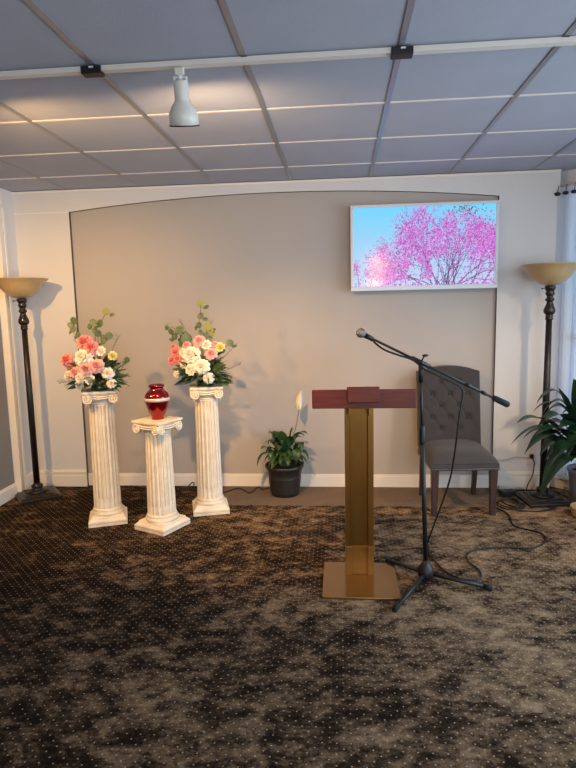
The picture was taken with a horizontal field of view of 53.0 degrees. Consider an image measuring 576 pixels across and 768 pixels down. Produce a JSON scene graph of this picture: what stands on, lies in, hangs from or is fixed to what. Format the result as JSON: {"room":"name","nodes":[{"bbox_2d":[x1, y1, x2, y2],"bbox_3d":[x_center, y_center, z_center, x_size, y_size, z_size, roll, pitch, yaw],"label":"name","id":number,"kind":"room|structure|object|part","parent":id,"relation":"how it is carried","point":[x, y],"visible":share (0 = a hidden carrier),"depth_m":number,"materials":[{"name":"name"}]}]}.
{"room":"funeral home chapel","nodes":[
{"label":"funeral home chapel","id":0,"kind":"room"},
{"bbox_2d":[0,188,32,490],"bbox_3d":[-2.642,0.177,1.105,0.155,2.482,7.668,-1,8,5],"label":"wall","id":1,"kind":"structure","parent":0,"point":[7,478],"depth_m":4.70,"materials":[{"name":"paint"}]},
{"bbox_2d":[0,483,17,505],"bbox_3d":[-2.576,1.368,1.129,0.018,0.112,7.405,-1,8,5],"label":"baseboard","id":2,"kind":"structure","parent":1,"relation":"attached to","point":[8,493],"depth_m":4.65,"materials":[{"name":"paint"}]},
{"bbox_2d":[0,208,27,491],"bbox_3d":[-2.251,-0.233,4.682,0.054,2.325,0.098,-1,8,5],"label":"trim","id":3,"kind":"structure","parent":1,"relation":"attached to","point":[6,311],"depth_m":4.68,"materials":[{"name":"paint"}]},
{"bbox_2d":[26,471,33,488],"bbox_3d":[-2.200,0.830,4.947,0.017,0.146,0.148,-1,8,5],"label":"trim","id":4,"kind":"structure","parent":1,"relation":"attached to","point":[30,481],"depth_m":4.92,"materials":[{"name":"paint"}]},
{"bbox_2d":[13,169,560,485],"bbox_3d":[-0.117,-0.369,4.758,4.413,2.482,0.134,-1,8,5],"label":"wall","id":5,"kind":"structure","parent":0,"point":[270,263],"depth_m":4.69,"materials":[{"name":"beige paint"}]},
{"bbox_2d":[14,212,68,214],"bbox_3d":[-2.018,-1.397,4.718,0.465,0.008,0.003,-1,8,5],"label":"trim","id":6,"kind":"structure","parent":5,"relation":"attached to","point":[44,212],"depth_m":4.72,"materials":[{"name":"paint"}]},
{"bbox_2d":[39,470,87,486],"bbox_3d":[-1.970,0.817,5.008,0.465,0.146,0.017,-1,8,5],"label":"trim","id":7,"kind":"structure","parent":5,"relation":"attached to","point":[70,478],"depth_m":5.00,"materials":[{"name":"paint"}]},
{"bbox_3d":[-0.116,-0.371,4.774,4.413,2.482,0.100,-1,8,5],"label":"recessed panel","id":8,"kind":"part","parent":5,"relation":"part of","materials":[{"name":"grey paint"}]},
{"bbox_2d":[12,169,560,193],"bbox_3d":[-0.126,-1.578,4.521,4.363,0.018,0.010,-1,8,5],"label":"trim","id":9,"kind":"structure","parent":5,"relation":"attached to","point":[554,170],"depth_m":4.50,"materials":[{"name":"paint"}]},
{"bbox_2d":[88,473,488,487],"bbox_3d":[-0.037,0.812,4.871,3.409,0.108,0.014,-1,8,5],"label":"baseboard","id":10,"kind":"structure","parent":5,"relation":"attached to","point":[126,479],"depth_m":4.84,"materials":[{"name":"paint"}]},
{"bbox_2d":[350,200,499,291],"bbox_3d":[1.045,-1.060,4.479,1.115,0.652,0.112,-1,8,5],"label":"television","id":11,"kind":"object","parent":5,"relation":"attached to","point":[434,245],"visible":1,"depth_m":4.43,"materials":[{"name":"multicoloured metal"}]},
{"bbox_2d":[497,471,548,488],"bbox_3d":[1.877,0.779,4.659,0.444,0.146,0.017,-1,8,5],"label":"trim","id":12,"kind":"structure","parent":5,"relation":"attached to","point":[506,479],"depth_m":4.66,"materials":[{"name":"paint"}]},
{"bbox_2d":[526,451,534,464],"bbox_3d":[1.947,0.591,4.631,0.070,0.114,0.009,-1,8,5],"label":"wall outlet","id":13,"kind":"object","parent":5,"relation":"attached to","point":[529,461],"visible":0.84,"depth_m":4.63,"materials":[{"name":"plastic"}]},
{"bbox_2d":[554,181,575,195],"bbox_3d":[2.421,-1.415,3.931,0.058,0.093,1.268,-8,10,-42],"label":"curtain rod","id":14,"kind":"object","parent":5,"relation":"attached to","point":[574,190],"visible":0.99,"depth_m":4.30,"materials":[{"name":"metal"}]},
{"bbox_2d":[548,185,575,477],"bbox_3d":[2.473,-0.331,4.080,0.074,2.225,1.266,-8,10,-42],"label":"sheer curtain","id":15,"kind":"object","parent":14,"relation":"hanging from","point":[563,360],"visible":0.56,"depth_m":4.42,"materials":[{"name":"fabric"}]},
{"bbox_2d":[0,485,575,767],"bbox_3d":[0.122,1.417,1.196,6.400,0.120,8.400,-1,8,5],"label":"floor","id":16,"kind":"structure","parent":0,"point":[213,641],"depth_m":2.63,"materials":[{"name":"carpet"}]},
{"bbox_2d":[0,277,61,504],"bbox_3d":[-2.085,0.049,4.651,0.420,1.768,0.420,-6,9,-32],"label":"floor lamp","id":17,"kind":"object","parent":16,"relation":"on","point":[21,288],"visible":1,"depth_m":4.61,"materials":[{"name":"brown metal"}]},
{"bbox_3d":[-2.102,-0.751,4.544,0.420,0.154,0.420,-6,9,-32],"label":"lamp shade","id":18,"kind":"part","parent":17,"relation":"part of","materials":[{"name":"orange glass"}]},
{"bbox_2d":[81,387,127,527],"bbox_3d":[-1.312,0.512,4.130,0.264,0.955,0.264,-3,8,-16],"label":"pedestal column","id":19,"kind":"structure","parent":16,"relation":"on","point":[108,509],"depth_m":4.07,"materials":[{"name":"paint"}]},
{"bbox_2d":[58,307,131,391],"bbox_3d":[-1.322,-0.243,4.025,0.462,0.580,0.466,-9,11,-43],"label":"flower bouquet","id":20,"kind":"object","parent":19,"relation":"on","point":[89,371],"visible":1,"depth_m":3.94,"materials":[{"name":"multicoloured plant"}]},
{"bbox_3d":[-1.541,-0.169,4.003,0.100,0.103,0.064,3,-13,27],"label":"coral flower","id":21,"kind":"part","parent":20,"relation":"part of","materials":[{"name":"pink plant"}]},
{"bbox_3d":[-1.422,-0.234,4.006,0.197,0.464,0.051,-2,8,-5],"label":"eucalyptus stem","id":22,"kind":"part","parent":20,"relation":"part of","materials":[{"name":"green plant"}]},
{"bbox_3d":[-1.393,-0.288,3.932,0.121,0.125,0.077,0,-21,10],"label":"coral flower","id":23,"kind":"part","parent":20,"relation":"part of","materials":[{"name":"pink plant"}]},
{"bbox_3d":[-1.339,-0.252,3.913,0.107,0.110,0.068,-1,-20,5],"label":"coral flower","id":24,"kind":"part","parent":20,"relation":"part of","materials":[{"name":"pink plant"}]},
{"bbox_3d":[-1.277,-0.267,3.991,0.206,0.525,0.081,-1,8,5],"label":"eucalyptus stem","id":25,"kind":"part","parent":20,"relation":"part of","materials":[{"name":"green plant"}]},
{"bbox_3d":[-1.275,-0.189,3.990,0.145,0.371,0.056,3,9,26],"label":"eucalyptus stem","id":26,"kind":"part","parent":20,"relation":"part of","materials":[{"name":"green plant"}]},
{"bbox_3d":[-1.205,-0.100,4.019,0.253,0.186,0.034,1,8,18],"label":"eucalyptus stem","id":27,"kind":"part","parent":20,"relation":"part of","materials":[{"name":"green plant"}]},
{"bbox_2d":[66,486,146,489],"bbox_3d":[-1.470,0.886,4.921,0.835,0.009,0.068,-1,8,1],"label":"cord","id":28,"kind":"object","parent":16,"relation":"on","point":[128,486],"visible":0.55,"depth_m":4.93,"materials":[{"name":"rubber"}]},
{"bbox_2d":[131,416,189,535],"bbox_3d":[-0.885,0.617,3.991,0.272,0.765,0.272,3,9,31],"label":"pedestal column","id":29,"kind":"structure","parent":16,"relation":"on","point":[162,518],"depth_m":3.92,"materials":[{"name":"paint"}]},
{"bbox_2d":[144,383,169,419],"bbox_3d":[-0.890,0.116,3.923,0.174,0.247,0.174,-1,8,5],"label":"urn","id":30,"kind":"object","parent":29,"relation":"on","point":[156,399],"visible":1,"depth_m":3.87,"materials":[{"name":"red ceramic"}]},
{"bbox_3d":[-0.892,0.009,3.909,0.108,0.031,0.108,-1,8,5],"label":"lid","id":31,"kind":"part","parent":30,"relation":"part of","materials":[{"name":"red ceramic"}]},
{"bbox_2d":[175,482,196,490],"bbox_3d":[-0.899,0.865,4.825,0.523,0.053,0.141,-1,8,5],"label":"cord","id":32,"kind":"object","parent":16,"relation":"on","point":[191,482],"visible":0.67,"depth_m":4.85,"materials":[{"name":"rubber"}]},
{"bbox_2d":[189,383,229,516],"bbox_3d":[-0.594,0.479,4.300,0.264,0.945,0.264,-3,8,-11],"label":"pedestal column","id":33,"kind":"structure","parent":16,"relation":"on","point":[210,500],"depth_m":4.23,"materials":[{"name":"paint"}]},
{"bbox_2d":[165,299,240,385],"bbox_3d":[-0.614,-0.301,4.195,0.440,0.629,0.463,-7,10,-39],"label":"flower bouquet","id":34,"kind":"object","parent":33,"relation":"on","point":[206,367],"visible":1,"depth_m":4.13,"materials":[{"name":"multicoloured plant"}]},
{"bbox_3d":[-0.847,-0.174,4.200,0.076,0.078,0.048,3,-10,30],"label":"coral flower","id":35,"kind":"part","parent":34,"relation":"part of","materials":[{"name":"pink plant"}]},
{"bbox_3d":[-0.733,-0.204,4.215,0.249,0.338,0.045,-3,8,-11],"label":"eucalyptus stem","id":36,"kind":"part","parent":34,"relation":"part of","materials":[{"name":"green plant"}]},
{"bbox_3d":[-0.817,-0.231,4.180,0.083,0.086,0.053,2,-15,26],"label":"coral flower","id":37,"kind":"part","parent":34,"relation":"part of","materials":[{"name":"pink plant"}]},
{"bbox_3d":[-0.750,-0.229,4.186,0.280,0.396,0.085,-1,8,5],"label":"eucalyptus stem","id":38,"kind":"part","parent":34,"relation":"part of","materials":[{"name":"green plant"}]},
{"bbox_3d":[-0.802,-0.183,4.175,0.073,0.075,0.046,3,-12,26],"label":"coral flower","id":39,"kind":"part","parent":34,"relation":"part of","materials":[{"name":"pink plant"}]},
{"bbox_3d":[-0.615,-0.321,4.158,0.087,0.580,0.077,5,10,40],"label":"eucalyptus stem","id":40,"kind":"part","parent":34,"relation":"part of","materials":[{"name":"green plant"}]},
{"bbox_3d":[-0.563,-0.241,4.178,0.102,0.413,0.065,-1,8,5],"label":"eucalyptus stem","id":41,"kind":"part","parent":34,"relation":"part of","materials":[{"name":"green plant"}]},
{"bbox_3d":[-0.489,-0.180,4.178,0.254,0.289,0.041,1,8,14],"label":"eucalyptus stem","id":42,"kind":"part","parent":34,"relation":"part of","materials":[{"name":"green plant"}]},
{"bbox_2d":[223,486,269,493],"bbox_3d":[-0.338,0.873,4.776,0.480,0.024,0.154,-2,8,-8],"label":"cord","id":43,"kind":"object","parent":16,"relation":"on","point":[258,486],"visible":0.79,"depth_m":4.80,"materials":[{"name":"rubber"}]},
{"bbox_2d":[257,390,308,497],"bbox_3d":[-0.035,0.471,4.604,0.386,0.855,0.348,6,10,42],"label":"peace lily","id":44,"kind":"object","parent":16,"relation":"on","point":[284,472],"visible":1,"depth_m":4.56,"materials":[{"name":"plant"}]},
{"bbox_2d":[265,459,303,497],"bbox_3d":[-0.026,0.766,4.666,0.312,0.253,0.312,-1,8,5],"label":"pot","id":45,"kind":"object","parent":16,"relation":"on","point":[284,480],"depth_m":4.56,"materials":[{"name":"black plastic"}]},
{"bbox_2d":[312,386,415,600],"bbox_3d":[0.414,0.538,3.161,0.542,1.087,0.532,-1,8,5],"label":"podium","id":46,"kind":"object","parent":16,"relation":"on","point":[358,577],"visible":0.99,"depth_m":3.14,"materials":[{"name":"brown wood"}]},
{"bbox_3d":[0.397,0.588,3.222,0.155,0.948,0.128,-1,8,5],"label":"post","id":47,"kind":"part","parent":46,"relation":"part of","materials":[{"name":"gold metal"}]},
{"bbox_3d":[0.397,1.078,3.178,0.406,0.012,0.417,-1,8,5],"label":"plate","id":48,"kind":"part","parent":46,"relation":"part of","materials":[{"name":"gold metal"}]},
{"bbox_2d":[364,333,509,612],"bbox_3d":[0.755,0.399,3.102,0.721,1.364,0.522,-4,8,-19],"label":"microphone stand","id":49,"kind":"object","parent":16,"relation":"on","point":[425,570],"visible":1,"depth_m":3.06,"materials":[{"name":"black metal"}]},
{"bbox_2d":[356,328,372,341],"bbox_3d":[0.408,-0.258,3.041,0.050,0.077,0.154,4,9,35],"label":"microphone","id":50,"kind":"object","parent":49,"relation":"attached to","point":[360,332],"visible":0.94,"depth_m":2.98,"materials":[{"name":"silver metal"}]},
{"bbox_2d":[356,328,365,337],"bbox_3d":[0.379,-0.265,2.998,0.051,0.051,0.050,-1,8,5],"label":"grille","id":51,"kind":"object","parent":50,"relation":"attached to","point":[360,333],"depth_m":2.98,"materials":[{"name":"metal"}]},
{"bbox_3d":[0.668,1.034,3.275,0.023,0.050,0.250,-7,9,-36],"label":"leg","id":52,"kind":"part","parent":49,"relation":"part of","materials":[{"name":"black metal"}]},
{"bbox_3d":[0.642,1.071,3.004,0.023,0.050,0.350,4,9,35],"label":"leg","id":53,"kind":"part","parent":49,"relation":"part of","materials":[{"name":"black metal"}]},
{"bbox_3d":[0.761,-0.079,3.006,0.687,0.358,0.013,-1,8,5],"label":"boom arm","id":54,"kind":"part","parent":49,"relation":"part of","materials":[{"name":"black metal"}]},
{"bbox_3d":[0.910,1.053,3.098,0.298,0.051,0.023,2,8,22],"label":"leg","id":55,"kind":"part","parent":49,"relation":"part of","materials":[{"name":"black metal"}]},
{"bbox_2d":[373,341,546,580],"bbox_3d":[1.167,0.359,3.485,1.466,1.323,0.539,-9,11,-43],"label":"microphone cable","id":56,"kind":"object","parent":49,"relation":"hanging from","point":[374,342],"visible":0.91,"depth_m":3.23,"materials":[{"name":"rubber"}]},
{"bbox_2d":[416,365,499,515],"bbox_3d":[1.246,0.398,4.302,0.488,1.024,0.564,-1,8,1],"label":"dining chair","id":57,"kind":"object","parent":16,"relation":"on","point":[441,398],"visible":0.84,"depth_m":4.43,"materials":[{"name":"fabric"}]},
{"bbox_3d":[1.052,0.682,4.529,0.042,0.410,0.083,-1,8,1],"label":"leg","id":58,"kind":"part","parent":57,"relation":"part of","materials":[{"name":"brown wood"}]},
{"bbox_3d":[1.043,0.775,4.110,0.053,0.336,0.053,-1,8,1],"label":"leg","id":59,"kind":"part","parent":57,"relation":"part of","materials":[{"name":"brown wood"}]},
{"bbox_3d":[1.246,0.173,4.475,0.476,0.624,0.160,-1,8,1],"label":"backrest","id":60,"kind":"part","parent":57,"relation":"part of","materials":[{"name":"fabric"}]},
{"bbox_3d":[1.249,0.568,4.274,0.488,0.008,0.464,-1,8,1],"label":"nailhead trim","id":61,"kind":"part","parent":57,"relation":"part of","materials":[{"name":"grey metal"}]},
{"bbox_3d":[1.248,0.510,4.274,0.480,0.139,0.470,-1,8,1],"label":"seat","id":62,"kind":"part","parent":57,"relation":"part of","materials":[{"name":"fabric"}]},
{"bbox_3d":[1.461,0.674,4.520,0.042,0.410,0.083,-1,8,1],"label":"leg","id":63,"kind":"part","parent":57,"relation":"part of","materials":[{"name":"brown wood"}]},
{"bbox_3d":[1.455,0.768,4.101,0.053,0.336,0.053,-1,8,1],"label":"leg","id":64,"kind":"part","parent":57,"relation":"part of","materials":[{"name":"brown wood"}]},
{"bbox_2d":[497,486,515,495],"bbox_3d":[1.704,0.832,4.517,0.139,0.086,0.060,-2,8,-7],"label":"power adapter","id":65,"kind":"object","parent":16,"relation":"on","point":[505,492],"visible":1,"depth_m":4.50,"materials":[{"name":"black plastic"}]},
{"bbox_2d":[497,495,524,509],"bbox_3d":[1.658,0.886,4.353,0.219,0.024,0.290,-3,8,-12],"label":"cord","id":66,"kind":"object","parent":16,"relation":"on","point":[510,498],"visible":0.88,"depth_m":4.32,"materials":[{"name":"rubber"}]},
{"bbox_2d":[496,501,556,511],"bbox_3d":[1.719,0.898,4.270,0.447,0.020,0.222,5,10,40],"label":"cord","id":67,"kind":"object","parent":16,"relation":"on","point":[496,501],"visible":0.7,"depth_m":4.18,"materials":[{"name":"rubber"}]},
{"bbox_2d":[525,454,534,490],"bbox_3d":[1.855,0.720,4.555,0.274,0.296,0.062,-6,9,-31],"label":"cord","id":68,"kind":"object","parent":16,"relation":"on","point":[531,455],"visible":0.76,"depth_m":4.60,"materials":[{"name":"plastic"}]},
{"bbox_2d":[515,489,568,497],"bbox_3d":[1.980,0.856,4.574,0.424,0.009,0.162,1,8,18],"label":"cord","id":69,"kind":"object","parent":16,"relation":"on","point":[520,489],"visible":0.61,"depth_m":4.62,"materials":[{"name":"rubber"}]},
{"bbox_2d":[512,379,575,502],"bbox_3d":[2.038,0.431,4.095,0.931,0.980,0.533,-1,8,5],"label":"potted plant","id":70,"kind":"object","parent":16,"relation":"on","point":[557,457],"visible":1,"depth_m":4.00,"materials":[{"name":"green plant"}]},
{"bbox_3d":[2.214,0.758,4.232,0.320,0.287,0.320,-1,8,5],"label":"pot","id":71,"kind":"part","parent":70,"relation":"part of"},
{"bbox_2d":[516,262,575,507],"bbox_3d":[1.921,0.010,4.288,0.420,1.768,0.420,-1,8,-1],"label":"floor lamp","id":72,"kind":"object","parent":16,"relation":"on","point":[550,274],"visible":0.97,"depth_m":4.23,"materials":[{"name":"brown metal"}]},
{"bbox_3d":[1.903,-0.790,4.180,0.420,0.154,0.420,-1,8,-1],"label":"lamp shade","id":73,"kind":"part","parent":72,"relation":"part of","materials":[{"name":"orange glass"}]},
{"bbox_2d":[570,502,575,516],"bbox_3d":[2.082,0.872,4.041,0.197,0.119,0.196,-1,8,5],"label":"wicker basket","id":74,"kind":"object","parent":16,"relation":"on","point":[573,504],"visible":1,"depth_m":4.04,"materials":[{"name":"beige wicker"}]},
{"bbox_2d":[0,0,575,191],"bbox_3d":[0.066,-1.161,0.849,6.400,0.120,8.400,-1,8,5],"label":"ceiling","id":75,"kind":"structure","parent":0,"point":[508,109],"depth_m":2.68,"materials":[{"name":"tile"}]},
{"bbox_2d":[0,37,575,79],"bbox_3d":[0.157,-1.273,2.247,5.170,0.030,0.052,-1,8,5],"label":"track rail","id":76,"kind":"object","parent":75,"relation":"attached to","point":[400,52],"visible":1,"depth_m":2.25,"materials":[{"name":"white metal"}]},
{"bbox_2d":[169,67,198,126],"bbox_3d":[-0.433,-1.164,2.381,0.127,0.228,0.130,6,10,41],"label":"track spotlight","id":77,"kind":"object","parent":76,"relation":"attached to","point":[182,113],"visible":1,"depth_m":2.33,"materials":[{"name":"white metal"}]},
{"bbox_2d":[560,169,575,476],"bbox_3d":[2.566,-0.354,4.174,0.080,2.492,1.288,-8,10,-42],"label":"wall","id":78,"kind":"structure","parent":0,"point":[569,175],"depth_m":4.39,"materials":[{"name":"beige paint"}]},
{"bbox_2d":[549,475,569,489],"bbox_3d":[2.545,0.838,4.289,0.050,0.100,1.288,-8,10,-42],"label":"baseboard","id":79,"kind":"structure","parent":78,"relation":"attached to","point":[562,482],"depth_m":4.66,"materials":[{"name":"paint"}]}
]}

